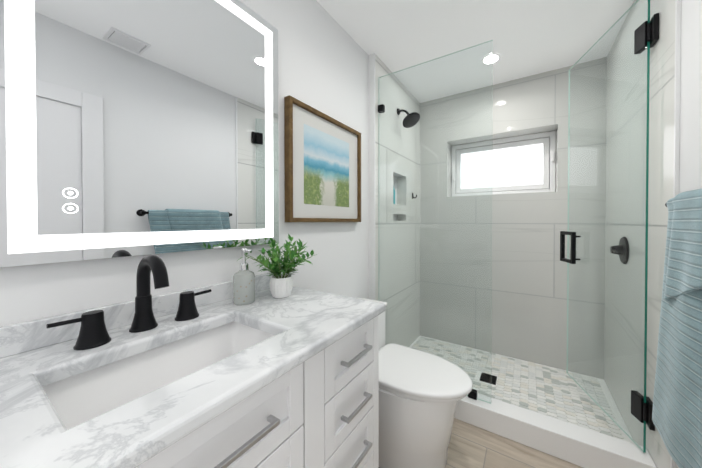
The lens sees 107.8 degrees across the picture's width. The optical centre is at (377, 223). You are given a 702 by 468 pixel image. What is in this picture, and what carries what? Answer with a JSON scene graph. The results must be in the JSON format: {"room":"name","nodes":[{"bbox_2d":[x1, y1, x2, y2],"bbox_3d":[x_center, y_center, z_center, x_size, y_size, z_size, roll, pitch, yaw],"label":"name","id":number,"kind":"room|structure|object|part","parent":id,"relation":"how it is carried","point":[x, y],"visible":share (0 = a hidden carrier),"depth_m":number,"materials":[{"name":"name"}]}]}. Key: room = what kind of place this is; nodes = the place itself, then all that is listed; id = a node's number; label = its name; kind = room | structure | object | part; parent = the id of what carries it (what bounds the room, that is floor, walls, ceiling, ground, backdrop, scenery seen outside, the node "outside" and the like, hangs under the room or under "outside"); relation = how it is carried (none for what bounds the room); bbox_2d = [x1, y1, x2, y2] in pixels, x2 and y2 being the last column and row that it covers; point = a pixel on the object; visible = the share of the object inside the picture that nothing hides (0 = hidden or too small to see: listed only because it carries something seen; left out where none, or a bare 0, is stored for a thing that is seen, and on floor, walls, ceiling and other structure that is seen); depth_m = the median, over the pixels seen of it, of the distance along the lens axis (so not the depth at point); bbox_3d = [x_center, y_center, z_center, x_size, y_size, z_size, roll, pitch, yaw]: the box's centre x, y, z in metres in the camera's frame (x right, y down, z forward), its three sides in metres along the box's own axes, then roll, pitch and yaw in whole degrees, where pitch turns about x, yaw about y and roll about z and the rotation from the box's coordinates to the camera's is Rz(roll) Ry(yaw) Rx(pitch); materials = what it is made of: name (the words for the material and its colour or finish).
{"room":"bathroom","nodes":[
{"label":"bathroom","id":0,"kind":"room"},
{"bbox_2d":[0,0,368,326],"bbox_3d":[-0.693,-0.009,0.938,0.120,2.440,2.290,0,1,30],"label":"wall","id":1,"kind":"structure","parent":0,"point":[322,61],"depth_m":1.26,"materials":[{"name":"white paint"}]},
{"bbox_2d":[0,0,278,266],"bbox_3d":[-0.651,-0.393,0.854,0.029,0.970,0.735,0,1,30],"label":"led mirror","id":2,"kind":"object","parent":1,"relation":"attached to","point":[136,127],"visible":1,"depth_m":0.74,"materials":[{"name":"grey mirror"}]},
{"bbox_2d":[284,95,360,221],"bbox_3d":[-0.279,-0.310,1.478,0.038,0.602,0.605,0,1,30],"label":"picture frame","id":3,"kind":"object","parent":1,"relation":"attached to","point":[298,114],"depth_m":1.40,"materials":[{"name":"brown wood"}]},
{"bbox_3d":[-0.280,-0.309,1.473,0.001,0.410,0.385,0,1,30],"label":"art picture","id":4,"kind":"part","parent":3,"relation":"part of"},
{"bbox_2d":[368,53,419,346],"bbox_3d":[0.135,-0.022,2.294,0.172,2.440,0.912,0,1,30],"label":"wall","id":5,"kind":"structure","parent":0,"point":[377,67],"depth_m":2.13,"materials":[{"name":"tile"}]},
{"bbox_2d":[397,108,419,127],"bbox_3d":[0.257,-0.902,2.134,0.194,0.172,0.157,0,1,30],"label":"shower head","id":6,"kind":"object","parent":5,"relation":"attached to","point":[411,123],"depth_m":2.12},
{"bbox_2d":[454,393,656,467],"bbox_3d":[0.639,1.141,1.552,1.462,0.128,0.120,0,1,30],"label":"shower curb","id":7,"kind":"structure","parent":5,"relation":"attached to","point":[580,446],"depth_m":1.34,"materials":[{"name":"white stone"}]},
{"bbox_2d":[378,40,492,403],"bbox_3d":[0.345,-0.006,1.714,0.778,2.160,0.032,0,1,30],"label":"glass","id":8,"kind":"object","parent":7,"relation":"on","point":[472,394],"visible":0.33,"depth_m":1.67,"materials":[{"name":"teal"}]},
{"bbox_2d":[316,0,633,102],"bbox_3d":[0.310,-1.280,1.009,1.764,0.100,3.450,0,1,30],"label":"ceiling","id":9,"kind":"structure","parent":0,"point":[530,37],"depth_m":1.67,"materials":[{"name":"white paint"}]},
{"bbox_2d":[481,53,500,64],"bbox_3d":[0.852,-1.235,1.915,0.140,0.006,0.140,0,1,30],"label":"recessed light","id":10,"kind":"object","parent":9,"relation":"in","point":[496,57],"visible":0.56,"depth_m":1.91,"materials":[{"name":"white paint"}]},
{"bbox_2d":[379,418,582,467],"bbox_3d":[0.310,1.260,1.033,1.764,0.100,3.450,0,1,30],"label":"floor","id":11,"kind":"structure","parent":0,"point":[471,446],"depth_m":1.34,"materials":[{"name":"brown wood"}]},
{"bbox_2d":[0,255,385,467],"bbox_3d":[-0.490,0.649,0.605,0.568,1.130,1.102,0,1,30],"label":"bathroom vanity","id":12,"kind":"object","parent":11,"relation":"on","point":[211,376],"visible":0.96,"depth_m":0.60,"materials":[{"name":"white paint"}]},
{"bbox_2d":[46,255,211,349],"bbox_3d":[-0.612,0.188,0.689,0.165,0.210,0.338,0,1,30],"label":"faucet","id":13,"kind":"object","parent":12,"relation":"on","point":[144,329],"depth_m":0.69,"materials":[{"name":"black metal"}]},
{"bbox_2d":[42,321,274,428],"bbox_3d":[-0.465,0.403,0.611,0.300,0.152,0.431,0,1,30],"label":"sink","id":14,"kind":"object","parent":12,"relation":"in","point":[82,394],"depth_m":0.65,"materials":[{"name":"white ceramic"}]},
{"bbox_2d":[233,248,254,304],"bbox_3d":[-0.490,0.191,0.940,0.076,0.199,0.072,0,1,30],"label":"soap dispenser","id":15,"kind":"object","parent":12,"relation":"on","point":[244,285],"visible":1,"depth_m":0.92,"materials":[{"name":"grey glass"}]},
{"bbox_2d":[237,234,316,297],"bbox_3d":[-0.360,0.166,1.014,0.275,0.247,0.262,0,1,30],"label":"potted plant","id":16,"kind":"object","parent":12,"relation":"on","point":[281,285],"visible":1,"depth_m":0.99,"materials":[{"name":"green plant"}]},
{"bbox_2d":[357,297,472,467],"bbox_3d":[0.107,0.852,1.398,0.784,0.708,0.384,0,1,30],"label":"toilet","id":17,"kind":"object","parent":11,"relation":"on","point":[421,393],"visible":0.56,"depth_m":1.21,"materials":[{"name":"white ceramic"}]},
{"bbox_3d":[-0.130,0.656,1.536,0.234,0.318,0.380,0,1,30],"label":"tank","id":18,"kind":"part","parent":17,"relation":"part of","materials":[{"name":"white ceramic"}]},
{"bbox_3d":[0.206,0.779,1.339,0.554,0.047,0.384,0,1,30],"label":"seat","id":19,"kind":"part","parent":17,"relation":"part of","materials":[{"name":"white plastic"}]},
{"bbox_2d":[409,336,634,443],"bbox_3d":[0.869,1.185,1.944,1.462,0.032,0.789,0,1,30],"label":"shower floor","id":20,"kind":"structure","parent":11,"relation":"on","point":[611,404],"depth_m":1.70,"materials":[{"name":"white tile"}]},
{"bbox_2d":[420,57,606,378],"bbox_3d":[1.118,-0.023,2.396,1.764,2.440,0.260,0,1,30],"label":"wall","id":21,"kind":"structure","parent":0,"point":[527,272],"depth_m":2.18,"materials":[{"name":"tile"}]},
{"bbox_2d":[451,131,555,196],"bbox_3d":[1.162,-0.533,2.440,0.888,0.538,0.102,0,1,30],"label":"window","id":22,"kind":"structure","parent":21,"relation":"in","point":[523,164],"depth_m":2.40,"materials":[{"name":"white glass"}]},
{"bbox_2d":[676,0,701,467],"bbox_3d":[0.953,-0.005,0.492,0.120,2.440,3.190,0,1,30],"label":"wall","id":23,"kind":"structure","parent":0,"point":[690,166],"depth_m":0.93,"materials":[{"name":"white paint"}]},
{"bbox_2d":[604,0,680,467],"bbox_3d":[1.440,-0.014,1.452,0.012,2.440,1.042,0,1,30],"label":"wall tiles","id":24,"kind":"structure","parent":23,"relation":"attached to","point":[664,114],"depth_m":1.32,"materials":[{"name":"white"}]},
{"bbox_2d":[560,0,649,452],"bbox_3d":[1.287,-0.007,1.509,0.288,2.154,0.598,0,1,30],"label":"shower door","id":25,"kind":"structure","parent":24,"relation":"attached to","point":[641,45],"depth_m":1.35,"materials":[{"name":"clear glass"}]},
{"bbox_2d":[643,13,658,430],"bbox_3d":[1.256,-0.001,1.178,0.029,1.876,0.068,0,1,30],"label":"shower door hinges","id":26,"kind":"object","parent":25,"relation":"attached to","point":[653,31],"visible":0.83,"depth_m":1.16,"materials":[{"name":"black metal"}]},
{"bbox_2d":[610,237,628,263],"bbox_3d":[1.445,0.158,1.534,0.064,0.164,0.173,0,1,30],"label":"shower valve","id":27,"kind":"object","parent":24,"relation":"attached to","point":[625,251],"depth_m":1.51,"materials":[{"name":"black metal"}]},
{"bbox_2d":[652,189,701,467],"bbox_3d":[0.959,0.353,0.717,0.091,0.919,0.769,0,1,30],"label":"towel","id":28,"kind":"object","parent":23,"relation":"attached to","point":[677,411],"visible":1,"depth_m":0.82,"materials":[{"name":"blue fabric"}]}
]}

